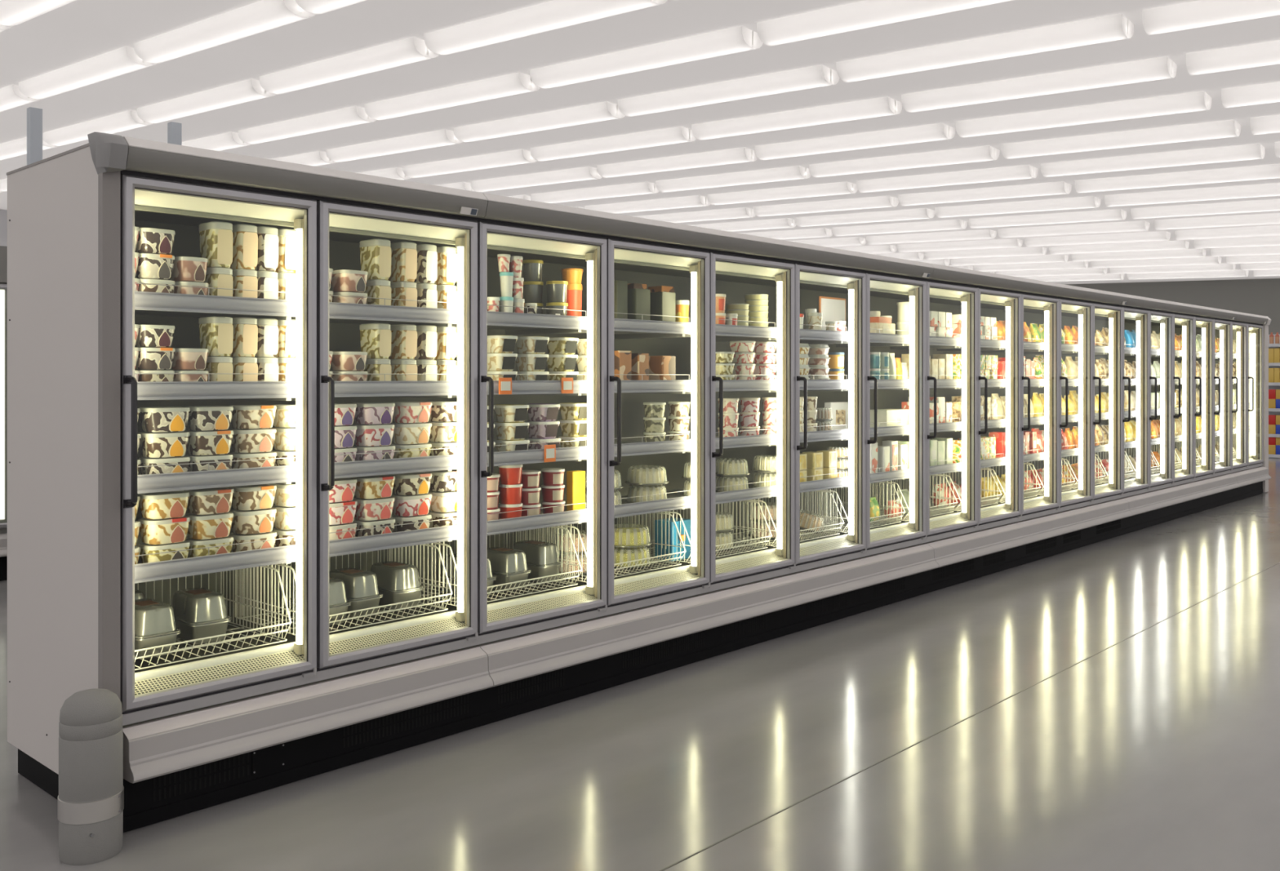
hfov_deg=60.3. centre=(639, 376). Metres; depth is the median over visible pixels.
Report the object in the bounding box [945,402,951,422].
carton
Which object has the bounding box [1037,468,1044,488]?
bag
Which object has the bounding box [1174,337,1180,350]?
bag
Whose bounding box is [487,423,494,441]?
tub
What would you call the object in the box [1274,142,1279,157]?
ceiling light
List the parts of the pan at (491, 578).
lid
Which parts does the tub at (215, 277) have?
lid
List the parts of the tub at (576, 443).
lid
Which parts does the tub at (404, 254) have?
lid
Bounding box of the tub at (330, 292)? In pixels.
[328,290,333,302]
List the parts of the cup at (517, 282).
lid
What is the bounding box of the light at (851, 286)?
[847,283,854,541]
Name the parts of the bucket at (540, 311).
lid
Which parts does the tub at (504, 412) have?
lid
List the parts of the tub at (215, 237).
lid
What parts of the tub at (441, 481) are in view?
lid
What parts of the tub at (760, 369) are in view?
lid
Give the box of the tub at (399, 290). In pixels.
[390,281,417,306]
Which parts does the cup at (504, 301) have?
lid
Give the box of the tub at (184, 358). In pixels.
[171,348,208,369]
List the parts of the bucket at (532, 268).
lid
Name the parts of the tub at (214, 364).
lid, tall tub, lid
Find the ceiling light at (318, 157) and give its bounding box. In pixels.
[271,151,335,166]
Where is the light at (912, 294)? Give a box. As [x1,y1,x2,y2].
[908,290,915,528]
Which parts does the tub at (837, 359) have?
lid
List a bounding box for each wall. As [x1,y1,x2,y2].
[0,208,7,246]
[1066,278,1279,334]
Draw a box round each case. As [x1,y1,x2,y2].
[0,245,7,581]
[6,132,493,832]
[369,192,938,726]
[825,263,1133,592]
[1037,293,1239,534]
[1158,311,1271,502]
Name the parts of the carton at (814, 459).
printed panel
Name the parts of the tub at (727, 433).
lid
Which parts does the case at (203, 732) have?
edge trim, panel, post, handle, price rail, guard rail, guard rail, price rail, guard rail, price rail, guard rail, price rail, door, kick panel, panel, access plate, sill, handle, price rail, guard rail, price rail, guard rail, guard rail, price rail, price rail, guard rail, door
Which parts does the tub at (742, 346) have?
lid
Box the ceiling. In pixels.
[0,0,1279,284]
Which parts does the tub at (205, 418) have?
lid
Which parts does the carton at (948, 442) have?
printed panel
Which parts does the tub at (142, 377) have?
ice cream tub, ice cream tub, lid, lid, lid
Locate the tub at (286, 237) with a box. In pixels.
[275,228,296,273]
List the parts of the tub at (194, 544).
ice cream tub, ice cream tub, lid, lid, lid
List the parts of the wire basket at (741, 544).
rail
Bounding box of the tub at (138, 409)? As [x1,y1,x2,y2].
[137,408,140,422]
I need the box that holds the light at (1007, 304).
[1004,302,1011,508]
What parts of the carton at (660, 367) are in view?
printed panel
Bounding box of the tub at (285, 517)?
[270,481,296,529]
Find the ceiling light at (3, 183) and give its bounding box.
[0,178,7,191]
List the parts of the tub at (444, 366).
tall tub, lid, lid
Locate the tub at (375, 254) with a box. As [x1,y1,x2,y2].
[359,239,391,279]
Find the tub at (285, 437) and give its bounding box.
[271,404,296,450]
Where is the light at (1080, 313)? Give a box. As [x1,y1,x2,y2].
[1077,310,1084,493]
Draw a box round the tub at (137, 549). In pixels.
[134,546,140,564]
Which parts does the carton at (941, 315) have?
printed panel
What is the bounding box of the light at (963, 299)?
[960,296,967,517]
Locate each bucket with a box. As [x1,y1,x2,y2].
[522,259,543,281]
[523,281,543,303]
[524,302,543,314]
[546,280,568,302]
[546,302,568,315]
[560,268,583,284]
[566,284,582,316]
[870,311,880,316]
[896,302,909,321]
[896,321,909,334]
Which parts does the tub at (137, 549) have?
lid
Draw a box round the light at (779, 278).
[775,275,783,555]
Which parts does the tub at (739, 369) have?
lid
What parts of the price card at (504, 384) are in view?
printed panel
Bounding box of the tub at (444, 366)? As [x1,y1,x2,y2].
[429,326,457,380]
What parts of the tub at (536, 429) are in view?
ice cream tub, lid, lid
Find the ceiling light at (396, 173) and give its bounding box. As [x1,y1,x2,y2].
[359,167,410,179]
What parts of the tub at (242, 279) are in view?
lid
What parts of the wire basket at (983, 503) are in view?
rail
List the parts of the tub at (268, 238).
lid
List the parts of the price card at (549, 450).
printed panel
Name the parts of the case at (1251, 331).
panel, price rail, price rail, handle, door, kick panel, sill, handle, door, post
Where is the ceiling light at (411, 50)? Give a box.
[259,36,439,94]
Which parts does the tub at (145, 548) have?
ice cream tub, lid, ice cream tub, lid, lid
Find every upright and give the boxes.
[26,106,42,164]
[167,121,182,145]
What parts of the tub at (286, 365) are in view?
tall tub, lid, lid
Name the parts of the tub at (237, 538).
ice cream tub, lid, lid, ice cream tub, lid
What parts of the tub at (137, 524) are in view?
lid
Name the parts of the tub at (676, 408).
lid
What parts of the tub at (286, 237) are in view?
lid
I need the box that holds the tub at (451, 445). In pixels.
[427,441,457,456]
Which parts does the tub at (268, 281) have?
lid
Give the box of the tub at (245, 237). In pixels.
[229,223,257,270]
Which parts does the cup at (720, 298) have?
lid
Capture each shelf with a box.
[134,309,291,319]
[137,472,291,484]
[137,550,291,564]
[230,397,291,400]
[291,316,452,327]
[291,395,452,399]
[293,469,452,482]
[452,324,581,335]
[452,393,581,397]
[452,450,581,470]
[515,329,684,338]
[528,442,684,460]
[540,495,684,522]
[581,391,684,395]
[617,333,770,342]
[625,486,770,508]
[627,438,770,452]
[684,390,770,393]
[715,433,843,445]
[715,480,843,497]
[720,337,843,344]
[770,389,843,392]
[808,338,903,346]
[840,343,956,349]
[840,470,902,487]
[843,386,903,391]
[903,387,956,390]
[905,344,1000,351]
[956,348,1039,352]
[956,386,1000,389]
[991,347,1073,353]
[1000,385,1039,388]
[1061,351,1104,355]
[1066,352,1132,355]
[1102,352,1156,356]
[1126,355,1177,357]
[1151,355,1198,358]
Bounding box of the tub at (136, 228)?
[134,226,139,251]
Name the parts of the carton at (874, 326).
printed panel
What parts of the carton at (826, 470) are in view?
printed panel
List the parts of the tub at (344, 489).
lid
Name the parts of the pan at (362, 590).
lid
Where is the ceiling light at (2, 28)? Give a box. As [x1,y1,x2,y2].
[0,25,13,31]
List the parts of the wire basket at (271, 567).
rail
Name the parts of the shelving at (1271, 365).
price rail, price rail, price rail, price rail, price rail, price rail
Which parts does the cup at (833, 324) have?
lid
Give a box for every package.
[613,280,627,319]
[627,283,646,288]
[627,288,649,319]
[648,285,674,293]
[649,291,675,321]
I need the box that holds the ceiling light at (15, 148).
[0,137,57,159]
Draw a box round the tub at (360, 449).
[351,402,395,461]
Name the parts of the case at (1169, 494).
panel, handle, price rail, price rail, price rail, price rail, door, handle, price rail, price rail, price rail, price rail, door, price rail, price rail, price rail, price rail, kick panel, sill, handle, door, handle, price rail, price rail, door, price rail, price rail, handle, price rail, price rail, door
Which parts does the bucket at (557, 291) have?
lid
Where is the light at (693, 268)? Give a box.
[689,265,697,573]
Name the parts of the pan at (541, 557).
lid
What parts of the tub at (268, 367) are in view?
tall tub, lid, lid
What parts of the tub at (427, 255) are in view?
lid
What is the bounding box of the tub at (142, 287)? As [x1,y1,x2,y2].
[134,227,175,293]
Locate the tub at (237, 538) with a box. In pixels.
[228,484,276,551]
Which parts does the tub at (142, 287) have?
ice cream tub, ice cream tub, lid, lid, lid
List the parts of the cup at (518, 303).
lid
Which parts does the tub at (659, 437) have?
lid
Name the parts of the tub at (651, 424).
lid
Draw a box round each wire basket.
[134,564,291,670]
[235,542,452,635]
[389,524,582,606]
[515,511,685,582]
[618,499,772,563]
[718,489,844,546]
[804,480,905,533]
[840,473,957,521]
[894,467,1001,511]
[941,462,1040,502]
[986,457,1075,495]
[1040,454,1105,488]
[1076,451,1133,482]
[1094,448,1157,477]
[1105,444,1179,472]
[1135,440,1199,468]
[1176,438,1217,464]
[1180,435,1234,461]
[1214,436,1249,457]
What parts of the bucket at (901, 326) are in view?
lid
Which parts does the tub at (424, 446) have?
lid, ice cream tub, lid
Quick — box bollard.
[57,688,124,865]
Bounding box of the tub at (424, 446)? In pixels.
[389,422,431,458]
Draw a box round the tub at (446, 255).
[434,246,457,285]
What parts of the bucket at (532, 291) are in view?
lid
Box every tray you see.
[559,550,586,554]
[559,571,586,576]
[585,484,623,490]
[613,540,653,548]
[613,560,653,569]
[624,480,669,486]
[624,498,635,503]
[681,475,690,480]
[715,471,750,476]
[715,526,734,533]
[715,545,733,551]
[748,515,777,522]
[748,533,777,539]
[751,468,777,473]
[800,525,823,533]
[816,418,833,421]
[836,455,848,458]
[836,466,848,470]
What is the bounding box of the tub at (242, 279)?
[231,269,257,297]
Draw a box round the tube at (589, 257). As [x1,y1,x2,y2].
[585,253,594,595]
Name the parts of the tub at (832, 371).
lid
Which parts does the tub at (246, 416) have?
lid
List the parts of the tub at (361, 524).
ice cream tub, ice cream tub, lid, lid, lid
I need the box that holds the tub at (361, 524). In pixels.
[351,475,395,537]
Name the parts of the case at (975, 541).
panel, handle, price rail, price rail, price rail, price rail, door, handle, price rail, price rail, price rail, price rail, door, kick panel, sill, handle, price rail, price rail, price rail, price rail, door, handle, price rail, price rail, price rail, price rail, door, handle, price rail, price rail, price rail, price rail, door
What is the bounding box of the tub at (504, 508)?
[497,502,522,519]
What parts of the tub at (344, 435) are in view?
ice cream tub, lid, lid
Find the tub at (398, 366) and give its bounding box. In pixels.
[388,324,417,381]
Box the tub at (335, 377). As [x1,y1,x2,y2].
[332,371,368,381]
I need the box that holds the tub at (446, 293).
[436,284,457,309]
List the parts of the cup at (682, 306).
lid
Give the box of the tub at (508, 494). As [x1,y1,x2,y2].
[497,464,522,504]
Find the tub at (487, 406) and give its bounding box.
[487,405,494,423]
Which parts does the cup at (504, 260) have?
lid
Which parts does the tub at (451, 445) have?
lid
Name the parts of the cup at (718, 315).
lid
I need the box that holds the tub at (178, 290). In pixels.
[171,256,208,295]
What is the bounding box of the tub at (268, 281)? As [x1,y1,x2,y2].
[256,271,278,299]
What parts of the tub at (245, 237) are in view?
lid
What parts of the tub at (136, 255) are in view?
lid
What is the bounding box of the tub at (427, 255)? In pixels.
[413,244,437,284]
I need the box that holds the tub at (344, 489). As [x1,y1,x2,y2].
[328,477,356,502]
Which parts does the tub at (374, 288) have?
lid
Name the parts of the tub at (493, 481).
lid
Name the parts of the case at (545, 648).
handle, guard rail, guard rail, guard rail, guard rail, price rail, price rail, price rail, price rail, door, panel, handle, guard rail, guard rail, guard rail, price rail, price rail, price rail, price rail, door, kick panel, sill, handle, guard rail, guard rail, price rail, price rail, price rail, price rail, guard rail, guard rail, door, handle, guard rail, guard rail, guard rail, guard rail, price rail, price rail, price rail, price rail, door, handle, guard rail, price rail, price rail, price rail, price rail, door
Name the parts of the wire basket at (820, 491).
rail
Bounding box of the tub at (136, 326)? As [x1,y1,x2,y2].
[134,324,139,346]
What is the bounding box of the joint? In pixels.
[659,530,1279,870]
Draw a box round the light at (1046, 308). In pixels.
[1043,306,1049,501]
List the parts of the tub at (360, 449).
ice cream tub, lid, lid, ice cream tub, lid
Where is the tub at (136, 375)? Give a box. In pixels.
[134,370,139,382]
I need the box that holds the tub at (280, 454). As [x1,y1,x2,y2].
[271,449,296,466]
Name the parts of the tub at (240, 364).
tall tub, lid, lid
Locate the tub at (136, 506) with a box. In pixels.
[134,495,140,519]
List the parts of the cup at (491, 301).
lid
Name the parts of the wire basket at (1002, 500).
rail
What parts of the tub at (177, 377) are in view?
lid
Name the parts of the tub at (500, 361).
ice cream tub, lid, lid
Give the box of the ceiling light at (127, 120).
[42,110,154,146]
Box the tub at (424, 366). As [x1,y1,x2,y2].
[413,324,437,381]
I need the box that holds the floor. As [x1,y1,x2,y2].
[0,457,1279,870]
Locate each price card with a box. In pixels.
[498,377,511,394]
[544,444,555,462]
[561,377,573,393]
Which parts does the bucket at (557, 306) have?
lid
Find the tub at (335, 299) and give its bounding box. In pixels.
[331,269,368,304]
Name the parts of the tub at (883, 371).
lid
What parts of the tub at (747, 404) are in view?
lid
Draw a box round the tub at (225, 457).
[183,430,233,471]
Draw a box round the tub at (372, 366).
[359,323,391,381]
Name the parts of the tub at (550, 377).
lid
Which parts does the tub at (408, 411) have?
lid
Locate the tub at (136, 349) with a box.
[134,346,139,368]
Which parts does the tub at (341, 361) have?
lid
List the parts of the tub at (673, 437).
lid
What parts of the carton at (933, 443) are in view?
printed panel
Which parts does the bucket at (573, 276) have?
lid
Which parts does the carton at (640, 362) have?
printed panel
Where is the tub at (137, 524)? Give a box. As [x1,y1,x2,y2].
[134,520,140,546]
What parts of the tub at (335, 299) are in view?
ice cream tub, lid, lid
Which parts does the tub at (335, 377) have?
lid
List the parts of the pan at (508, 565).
lid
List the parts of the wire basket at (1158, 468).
rail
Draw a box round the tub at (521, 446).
[493,422,529,451]
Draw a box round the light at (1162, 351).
[1160,320,1165,476]
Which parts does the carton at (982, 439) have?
printed panel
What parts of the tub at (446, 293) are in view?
lid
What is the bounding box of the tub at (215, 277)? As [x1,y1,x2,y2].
[204,266,232,296]
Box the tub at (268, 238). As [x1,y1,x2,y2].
[254,226,278,271]
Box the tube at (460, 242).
[455,237,464,621]
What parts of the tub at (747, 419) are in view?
lid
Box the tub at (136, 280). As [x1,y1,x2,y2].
[134,278,140,291]
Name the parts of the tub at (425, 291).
lid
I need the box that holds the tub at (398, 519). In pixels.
[390,471,431,532]
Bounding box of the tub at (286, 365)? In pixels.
[271,319,296,381]
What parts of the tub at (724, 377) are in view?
lid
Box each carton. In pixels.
[566,470,585,511]
[613,351,631,380]
[631,353,648,380]
[648,355,675,380]
[654,517,690,560]
[800,453,806,470]
[800,470,806,482]
[802,451,822,469]
[806,468,822,481]
[816,450,836,467]
[822,466,836,479]
[824,401,848,431]
[870,316,891,323]
[870,322,895,333]
[870,408,909,427]
[870,442,877,473]
[877,445,889,472]
[882,440,897,471]
[897,440,909,468]
[897,444,906,470]
[901,354,909,379]
[901,401,909,408]
[929,311,937,326]
[929,396,945,422]
[929,402,938,423]
[929,439,937,466]
[930,326,936,336]
[930,359,937,379]
[932,354,952,379]
[932,437,952,464]
[934,311,945,327]
[936,327,946,337]
[937,358,944,379]
[937,440,944,465]
[945,312,951,328]
[945,401,961,422]
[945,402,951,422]
[946,327,952,337]
[951,314,961,324]
[951,324,961,333]
[951,395,961,401]
[952,333,961,337]
[952,354,961,368]
[952,368,961,380]
[952,440,961,463]
[980,315,985,325]
[980,325,982,335]
[980,355,985,368]
[980,355,991,369]
[980,369,984,377]
[980,395,983,420]
[980,436,989,459]
[980,437,985,459]
[981,435,995,458]
[982,316,990,326]
[982,325,991,335]
[983,396,991,420]
[984,369,990,378]
[988,431,1005,457]
[990,317,995,326]
[990,335,997,339]
[990,369,997,378]
[991,326,996,336]
[991,355,997,369]
[991,399,997,419]
[997,357,1005,360]
[997,360,1005,380]
[1023,355,1025,377]
[1023,431,1030,454]
[1023,431,1036,453]
[1023,435,1025,454]
[1025,359,1030,378]
[1030,360,1035,378]
[1151,392,1159,409]
[1174,392,1176,408]
[1195,416,1199,433]
[1200,417,1201,430]
[1214,414,1218,431]
[1218,415,1220,430]
[1232,389,1235,404]
[1268,348,1274,362]
[1268,368,1274,382]
[1268,389,1275,399]
[1268,399,1275,408]
[1268,414,1276,424]
[1268,424,1275,434]
[1268,436,1275,444]
[1268,444,1275,454]
[1274,348,1279,362]
[1274,368,1279,382]
[1275,389,1279,399]
[1275,399,1279,408]
[1275,414,1279,424]
[1275,424,1279,434]
[1275,437,1279,444]
[1275,444,1279,454]
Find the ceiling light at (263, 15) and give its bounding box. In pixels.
[133,0,315,63]
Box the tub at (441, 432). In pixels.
[426,400,457,442]
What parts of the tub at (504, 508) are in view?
lid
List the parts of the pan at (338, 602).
lid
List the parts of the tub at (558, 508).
lid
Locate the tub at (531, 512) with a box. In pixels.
[521,502,541,516]
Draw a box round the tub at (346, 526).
[328,500,357,540]
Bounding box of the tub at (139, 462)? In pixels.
[137,459,141,475]
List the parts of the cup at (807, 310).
lid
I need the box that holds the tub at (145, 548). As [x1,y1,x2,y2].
[137,490,190,563]
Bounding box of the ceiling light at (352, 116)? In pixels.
[238,106,377,144]
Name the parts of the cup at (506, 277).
lid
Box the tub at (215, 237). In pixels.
[199,221,232,268]
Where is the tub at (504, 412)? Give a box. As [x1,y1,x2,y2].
[493,404,528,422]
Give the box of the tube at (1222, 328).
[1219,326,1224,465]
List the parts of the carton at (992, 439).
printed panel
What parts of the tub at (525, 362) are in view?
ice cream tub, lid, lid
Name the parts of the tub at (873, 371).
lid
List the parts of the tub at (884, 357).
lid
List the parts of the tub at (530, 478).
lid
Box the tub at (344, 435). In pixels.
[334,403,356,448]
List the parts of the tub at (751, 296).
lid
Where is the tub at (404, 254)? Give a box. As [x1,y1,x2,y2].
[388,241,417,282]
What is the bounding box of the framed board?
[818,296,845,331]
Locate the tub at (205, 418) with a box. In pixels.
[183,405,233,431]
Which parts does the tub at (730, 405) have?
lid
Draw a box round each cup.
[487,297,499,311]
[497,253,510,272]
[499,271,513,297]
[499,297,513,312]
[509,256,522,277]
[512,277,524,298]
[513,298,524,313]
[524,302,537,313]
[675,300,688,322]
[679,534,685,541]
[715,293,725,312]
[715,312,725,324]
[725,313,737,324]
[800,313,804,328]
[804,308,816,328]
[807,312,822,329]
[825,321,837,330]
[832,320,846,331]
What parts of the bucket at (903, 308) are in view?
lid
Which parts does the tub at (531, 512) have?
lid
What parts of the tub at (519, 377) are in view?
lid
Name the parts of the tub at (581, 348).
lid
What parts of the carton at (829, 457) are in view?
printed panel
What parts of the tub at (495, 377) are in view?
lid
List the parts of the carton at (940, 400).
printed panel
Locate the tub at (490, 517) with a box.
[487,507,500,520]
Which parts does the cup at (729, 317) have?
lid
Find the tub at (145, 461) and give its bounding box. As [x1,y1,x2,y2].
[137,406,190,475]
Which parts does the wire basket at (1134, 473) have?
rail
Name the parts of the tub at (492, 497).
lid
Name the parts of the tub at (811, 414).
lid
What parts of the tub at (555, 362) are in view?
ice cream tub, lid, lid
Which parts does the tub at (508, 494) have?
round tub, lid, lid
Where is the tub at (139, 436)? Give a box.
[137,433,141,453]
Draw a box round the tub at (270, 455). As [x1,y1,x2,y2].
[228,428,276,468]
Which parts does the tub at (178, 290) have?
ice cream tub, lid, lid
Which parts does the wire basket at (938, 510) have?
rail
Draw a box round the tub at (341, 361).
[330,351,367,370]
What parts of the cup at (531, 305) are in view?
lid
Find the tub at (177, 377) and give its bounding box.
[173,370,208,381]
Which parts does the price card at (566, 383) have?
printed panel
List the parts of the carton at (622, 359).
printed panel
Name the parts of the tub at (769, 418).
lid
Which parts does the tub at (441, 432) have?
ice cream tub, lid, lid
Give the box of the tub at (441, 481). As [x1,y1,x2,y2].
[426,470,457,492]
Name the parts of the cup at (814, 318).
lid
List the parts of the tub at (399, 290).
lid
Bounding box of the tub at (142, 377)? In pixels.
[134,324,175,382]
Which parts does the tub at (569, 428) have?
ice cream tub, lid, lid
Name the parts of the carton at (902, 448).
printed panel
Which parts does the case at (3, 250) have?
kick panel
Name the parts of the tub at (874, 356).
lid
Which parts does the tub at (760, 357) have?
lid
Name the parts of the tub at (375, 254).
lid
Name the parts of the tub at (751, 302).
lid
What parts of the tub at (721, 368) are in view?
lid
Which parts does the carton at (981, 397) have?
printed panel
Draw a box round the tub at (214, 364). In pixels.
[198,316,233,381]
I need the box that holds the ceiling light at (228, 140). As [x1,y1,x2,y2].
[182,132,250,151]
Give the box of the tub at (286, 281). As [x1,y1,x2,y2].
[277,272,296,300]
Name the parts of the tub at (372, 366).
lid, tall tub, lid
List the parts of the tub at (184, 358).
lid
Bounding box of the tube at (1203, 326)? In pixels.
[1201,324,1206,468]
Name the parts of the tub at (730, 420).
lid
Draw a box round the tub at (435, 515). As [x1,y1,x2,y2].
[427,490,457,528]
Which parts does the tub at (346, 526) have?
lid, ice cream tub, lid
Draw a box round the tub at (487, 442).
[487,441,495,452]
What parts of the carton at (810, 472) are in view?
printed panel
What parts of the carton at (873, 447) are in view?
printed panel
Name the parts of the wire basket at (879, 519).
rail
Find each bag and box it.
[870,497,879,521]
[884,499,902,518]
[887,352,896,379]
[894,357,902,379]
[895,488,909,514]
[901,362,908,379]
[933,483,951,506]
[947,480,961,505]
[981,476,995,498]
[991,393,1004,419]
[991,475,1005,497]
[995,320,1005,340]
[1000,395,1005,420]
[1000,474,1005,485]
[1023,322,1031,342]
[1023,394,1034,417]
[1023,471,1032,491]
[1027,469,1043,489]
[1028,323,1042,342]
[1031,392,1044,417]
[1031,427,1044,453]
[1032,357,1044,378]
[1035,355,1044,381]
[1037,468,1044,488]
[1038,324,1044,344]
[1039,393,1044,418]
[1040,430,1044,453]
[1061,328,1064,343]
[1061,356,1066,377]
[1061,395,1065,415]
[1061,428,1068,449]
[1062,325,1075,344]
[1062,464,1076,484]
[1062,471,1066,484]
[1063,395,1075,414]
[1063,427,1075,448]
[1064,356,1076,378]
[1068,390,1078,414]
[1071,325,1078,344]
[1071,426,1078,448]
[1071,462,1078,482]
[1073,360,1078,378]
[1094,329,1106,346]
[1094,359,1106,378]
[1094,364,1098,377]
[1094,395,1098,413]
[1094,424,1104,445]
[1094,429,1098,445]
[1095,394,1106,413]
[1095,460,1102,479]
[1098,458,1108,476]
[1100,358,1108,378]
[1100,424,1108,444]
[1101,327,1108,346]
[1101,391,1108,412]
[1124,329,1134,347]
[1124,360,1132,378]
[1124,390,1135,411]
[1124,422,1133,441]
[1124,428,1126,442]
[1124,456,1132,473]
[1128,362,1136,379]
[1128,420,1136,440]
[1128,455,1136,472]
[1129,331,1136,347]
[1130,392,1136,411]
[1131,360,1136,373]
[1131,391,1136,402]
[1151,330,1159,349]
[1151,333,1159,349]
[1151,363,1155,377]
[1151,419,1159,437]
[1151,421,1158,439]
[1151,451,1160,467]
[1152,360,1160,378]
[1155,419,1160,437]
[1156,333,1160,349]
[1174,333,1181,350]
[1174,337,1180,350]
[1174,360,1182,378]
[1174,364,1177,377]
[1174,389,1182,407]
[1174,391,1178,408]
[1174,418,1182,435]
[1174,420,1177,435]
[1174,448,1182,463]
[1177,335,1182,347]
[1195,335,1201,351]
[1195,341,1199,351]
[1195,360,1201,377]
[1195,365,1198,377]
[1195,388,1199,406]
[1195,448,1199,460]
[1214,336,1219,352]
[1214,364,1220,377]
[1214,390,1218,404]
[1214,391,1217,404]
[1215,442,1219,456]
[1232,342,1236,353]
[1232,363,1236,377]
[1232,366,1235,377]
[1232,413,1236,428]
[1232,415,1236,428]
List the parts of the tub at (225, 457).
ice cream tub, lid, lid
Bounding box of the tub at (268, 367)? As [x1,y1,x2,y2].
[253,318,278,381]
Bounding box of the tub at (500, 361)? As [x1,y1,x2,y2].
[487,334,517,370]
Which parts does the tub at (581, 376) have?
lid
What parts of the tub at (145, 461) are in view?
ice cream tub, lid, lid, ice cream tub, lid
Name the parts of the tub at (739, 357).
lid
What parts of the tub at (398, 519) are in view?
ice cream tub, ice cream tub, lid, lid, lid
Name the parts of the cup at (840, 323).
lid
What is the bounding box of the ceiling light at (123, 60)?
[17,46,156,99]
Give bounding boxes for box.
[559,533,586,554]
[559,554,586,576]
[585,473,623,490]
[585,493,618,508]
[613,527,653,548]
[613,548,653,569]
[624,468,669,486]
[624,487,664,503]
[681,465,690,480]
[681,483,690,496]
[715,461,750,476]
[715,478,746,492]
[715,515,734,533]
[715,533,733,551]
[748,505,777,522]
[748,522,777,539]
[751,457,777,473]
[751,475,777,488]
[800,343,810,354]
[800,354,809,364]
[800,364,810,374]
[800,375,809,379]
[800,512,823,533]
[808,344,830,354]
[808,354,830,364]
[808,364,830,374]
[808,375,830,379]
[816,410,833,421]
[816,424,831,431]
[828,448,848,458]
[836,459,848,470]
[836,471,848,477]
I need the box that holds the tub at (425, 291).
[416,283,437,308]
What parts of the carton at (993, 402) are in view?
printed panel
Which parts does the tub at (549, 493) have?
round tub, lid, lid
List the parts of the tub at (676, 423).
lid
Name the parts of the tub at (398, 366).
tall tub, lid, lid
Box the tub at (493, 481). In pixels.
[487,473,500,492]
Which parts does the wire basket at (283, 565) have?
rail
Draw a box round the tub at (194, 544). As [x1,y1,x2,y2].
[183,487,234,557]
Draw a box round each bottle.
[1269,332,1273,343]
[1275,332,1279,343]
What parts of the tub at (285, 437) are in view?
lid, ice cream tub, lid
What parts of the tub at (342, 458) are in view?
lid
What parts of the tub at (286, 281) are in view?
lid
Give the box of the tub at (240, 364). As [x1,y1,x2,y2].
[230,317,257,381]
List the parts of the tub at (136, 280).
lid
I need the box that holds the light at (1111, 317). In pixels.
[1108,314,1114,487]
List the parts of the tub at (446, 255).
lid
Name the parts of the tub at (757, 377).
lid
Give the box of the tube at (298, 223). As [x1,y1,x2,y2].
[293,218,303,654]
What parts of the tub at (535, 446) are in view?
lid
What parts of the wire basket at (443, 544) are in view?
rail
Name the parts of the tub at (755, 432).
lid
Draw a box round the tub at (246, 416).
[229,404,276,429]
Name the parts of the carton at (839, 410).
printed panel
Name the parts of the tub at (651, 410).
lid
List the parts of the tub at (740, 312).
lid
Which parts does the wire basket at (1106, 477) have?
rail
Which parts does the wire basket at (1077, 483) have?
rail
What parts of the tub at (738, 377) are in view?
lid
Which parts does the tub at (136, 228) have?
lid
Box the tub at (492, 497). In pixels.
[487,490,499,510]
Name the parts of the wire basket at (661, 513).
rail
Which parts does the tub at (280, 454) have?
lid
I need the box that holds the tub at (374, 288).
[363,280,391,305]
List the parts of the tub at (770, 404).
lid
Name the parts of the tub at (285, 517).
ice cream tub, lid, lid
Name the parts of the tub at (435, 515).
ice cream tub, lid, lid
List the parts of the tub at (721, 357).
lid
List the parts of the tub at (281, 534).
lid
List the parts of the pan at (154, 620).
lid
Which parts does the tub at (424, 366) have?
tall tub, lid, lid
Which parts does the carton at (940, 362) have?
printed panel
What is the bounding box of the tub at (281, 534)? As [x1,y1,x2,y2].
[271,528,296,546]
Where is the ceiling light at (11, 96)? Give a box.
[0,84,39,111]
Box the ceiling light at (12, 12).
[0,0,75,26]
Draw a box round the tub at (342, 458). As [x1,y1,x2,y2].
[334,447,356,462]
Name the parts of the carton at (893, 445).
printed panel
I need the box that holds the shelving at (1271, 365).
[1268,334,1279,457]
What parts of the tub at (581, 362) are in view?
lid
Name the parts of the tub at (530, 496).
lid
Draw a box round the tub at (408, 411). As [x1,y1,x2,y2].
[391,401,431,422]
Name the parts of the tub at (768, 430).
lid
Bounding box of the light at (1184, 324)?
[1182,322,1186,472]
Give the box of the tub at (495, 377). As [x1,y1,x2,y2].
[487,370,517,380]
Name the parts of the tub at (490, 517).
lid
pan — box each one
[134,589,144,599]
[134,598,181,658]
[171,587,231,644]
[288,576,351,625]
[328,567,382,617]
[370,560,424,608]
[438,553,496,595]
[487,546,531,590]
[513,540,560,581]
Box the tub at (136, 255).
[134,252,139,276]
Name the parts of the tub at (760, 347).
lid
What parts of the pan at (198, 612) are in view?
lid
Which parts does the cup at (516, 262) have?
lid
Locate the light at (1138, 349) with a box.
[1135,316,1141,482]
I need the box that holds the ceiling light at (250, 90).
[136,79,275,123]
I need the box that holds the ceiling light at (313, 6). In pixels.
[295,0,366,14]
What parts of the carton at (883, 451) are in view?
printed panel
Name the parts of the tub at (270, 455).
ice cream tub, lid, lid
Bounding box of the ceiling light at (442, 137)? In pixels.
[325,129,462,162]
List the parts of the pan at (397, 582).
lid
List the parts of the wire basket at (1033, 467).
rail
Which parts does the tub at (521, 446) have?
ice cream tub, lid, lid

